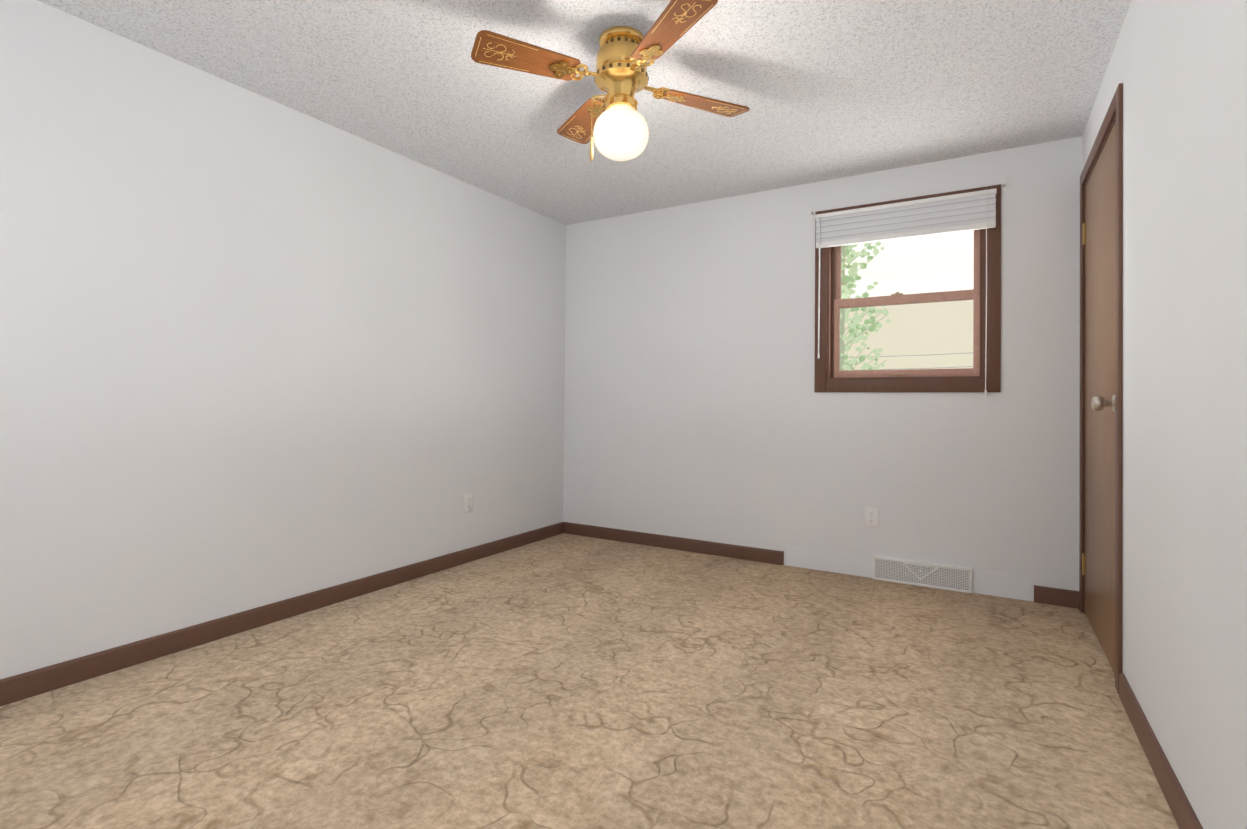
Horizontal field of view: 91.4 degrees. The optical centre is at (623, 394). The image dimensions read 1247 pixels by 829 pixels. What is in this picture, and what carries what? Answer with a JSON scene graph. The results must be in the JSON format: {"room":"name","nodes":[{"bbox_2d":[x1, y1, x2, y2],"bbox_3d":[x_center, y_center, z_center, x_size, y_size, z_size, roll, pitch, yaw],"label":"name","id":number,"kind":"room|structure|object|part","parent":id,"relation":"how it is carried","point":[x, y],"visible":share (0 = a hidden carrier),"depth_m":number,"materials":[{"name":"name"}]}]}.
{"room":"empty bedroom","nodes":[
{"label":"empty bedroom","id":0,"kind":"room"},
{"bbox_2d":[0,0,565,678],"bbox_3d":[-1.589,-0.146,2.754,0.140,2.300,4.543,0,-1,31],"label":"wall","id":1,"kind":"structure","parent":0,"point":[256,350],"depth_m":2.53,"materials":[{"name":"paint"}]},
{"bbox_2d":[0,522,563,705],"bbox_3d":[-1.533,0.963,2.705,0.012,0.082,4.263,0,-1,31],"label":"baseboard","id":2,"kind":"structure","parent":1,"relation":"attached to","point":[42,680],"depth_m":2.52,"materials":[{"name":"brown wood"}]},
{"bbox_2d":[464,492,472,511],"bbox_3d":[-0.941,0.657,3.705,0.007,0.115,0.070,0,-1,31],"label":"electrical outlet","id":3,"kind":"object","parent":1,"relation":"attached to","point":[468,505],"visible":1,"depth_m":3.70,"materials":[{"name":"white plastic"}]},
{"bbox_2d":[38,0,1131,224],"bbox_3d":[-0.183,-1.342,1.936,3.388,0.100,4.543,0,-1,31],"label":"ceiling","id":4,"kind":"structure","parent":0,"point":[823,90],"depth_m":2.49,"materials":[{"name":"white paint"}]},
{"bbox_2d":[471,0,749,160],"bbox_3d":[-0.008,-1.066,2.204,0.827,0.442,0.827,0,-1,20],"label":"ceiling fan","id":5,"kind":"object","parent":4,"relation":"hanging from","point":[613,123],"visible":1,"depth_m":2.12,"materials":[{"name":"brown wood"}]},
{"bbox_3d":[-0.285,-1.133,2.074,0.445,0.035,0.146,1,-1,-25],"label":"blade","id":6,"kind":"part","parent":5,"relation":"part of","materials":[{"name":"brown wood"}]},
{"bbox_3d":[-0.139,-1.128,2.483,0.146,0.035,0.445,1,-1,-25],"label":"blade","id":7,"kind":"part","parent":5,"relation":"part of","materials":[{"name":"brown wood"}]},
{"bbox_3d":[-0.009,-0.948,2.203,0.202,0.188,0.202,0,-1,31],"label":"globe","id":8,"kind":"part","parent":5,"relation":"part of","materials":[{"name":"white glass"}]},
{"bbox_3d":[-0.007,-1.157,2.205,0.196,0.262,0.196,0,-1,31],"label":"motor","id":9,"kind":"part","parent":5,"relation":"part of","materials":[{"name":"gold metal"}]},
{"bbox_3d":[0.124,-1.131,1.927,0.146,0.035,0.445,1,-1,-25],"label":"blade","id":10,"kind":"part","parent":5,"relation":"part of","materials":[{"name":"brown wood"}]},
{"bbox_3d":[0.271,-1.125,2.336,0.445,0.035,0.146,1,-1,-25],"label":"blade","id":11,"kind":"part","parent":5,"relation":"part of","materials":[{"name":"brown wood"}]},
{"bbox_2d":[0,533,1178,828],"bbox_3d":[-0.203,1.058,1.913,3.388,0.100,4.543,0,-1,31],"label":"floor","id":12,"kind":"structure","parent":0,"point":[566,681],"depth_m":1.91,"materials":[{"name":"carpet"}]},
{"bbox_2d":[563,136,1081,601],"bbox_3d":[0.931,-0.114,3.816,3.108,2.300,0.142,0,-1,31],"label":"wall","id":13,"kind":"structure","parent":0,"point":[696,407],"depth_m":3.65,"materials":[{"name":"paint"}]},
{"bbox_2d":[564,522,783,564],"bbox_3d":[0.272,0.992,4.105,1.625,0.082,0.012,0,-1,31],"label":"baseboard","id":14,"kind":"structure","parent":13,"relation":"attached to","point":[656,540],"depth_m":4.04,"materials":[{"name":"brown wood"}]},
{"bbox_2d":[865,507,877,527],"bbox_3d":[1.402,0.696,3.439,0.070,0.115,0.007,0,-1,31],"label":"electrical outlet","id":15,"kind":"object","parent":13,"relation":"attached to","point":[871,517],"visible":1,"depth_m":3.44,"materials":[{"name":"white plastic"}]},
{"bbox_2d":[814,184,1000,391],"bbox_3d":[1.574,-0.547,3.430,0.937,1.072,0.148,0,-1,31],"label":"window","id":16,"kind":"structure","parent":13,"relation":"in","point":[829,376],"depth_m":3.38,"materials":[{"name":"brown wood"}]},
{"bbox_2d":[809,180,1005,396],"bbox_3d":[1.524,-0.542,3.355,0.989,1.112,0.058,0,-1,31],"label":"window blind","id":17,"kind":"object","parent":16,"relation":"attached to","point":[968,211],"visible":1,"depth_m":3.32,"materials":[{"name":"white plastic"}]},
{"bbox_2d":[873,556,971,593],"bbox_3d":[1.609,0.973,3.296,0.484,0.128,0.034,0,-1,31],"label":"air vent","id":18,"kind":"object","parent":13,"relation":"in","point":[935,575],"visible":1,"depth_m":3.29,"materials":[{"name":"white plastic"}]},
{"bbox_2d":[1082,0,1246,828],"bbox_3d":[1.203,-0.138,1.094,0.140,2.300,4.543,0,-1,31],"label":"wall","id":19,"kind":"structure","parent":0,"point":[1177,69],"depth_m":1.42,"materials":[{"name":"paint"}]},
{"bbox_2d":[1082,122,1115,673],"bbox_3d":[1.952,0.015,2.524,0.105,2.011,0.862,0,-1,31],"label":"closet door","id":20,"kind":"structure","parent":19,"relation":"in","point":[1099,243],"depth_m":2.48,"materials":[{"name":"brown wood"}]},
{"bbox_2d":[1079,83,1122,693],"bbox_3d":[2.019,-0.017,2.480,0.152,2.098,1.004,0,-1,31],"label":"door frame","id":21,"kind":"structure","parent":19,"relation":"attached to","point":[1114,114],"depth_m":2.12,"materials":[{"name":"brown wood"}]},
{"bbox_2d":[1119,673,1202,828],"bbox_3d":[0.863,0.964,0.676,0.012,0.082,3.226,0,-1,31],"label":"baseboard","id":22,"kind":"structure","parent":19,"relation":"attached to","point":[1185,817],"depth_m":1.59,"materials":[{"name":"brown wood"}]},
{"label":"outside","id":23,"kind":"structure","parent":0,"visible":0},
{"bbox_2d":[840,230,973,370],"bbox_3d":[6.351,-3.349,11.066,23.000,15.001,8.342,0,-1,31],"label":"outdoor view","id":24,"kind":"structure","parent":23,"point":[929,278],"depth_m":11.68,"materials":[{"name":"beige"}]}
]}

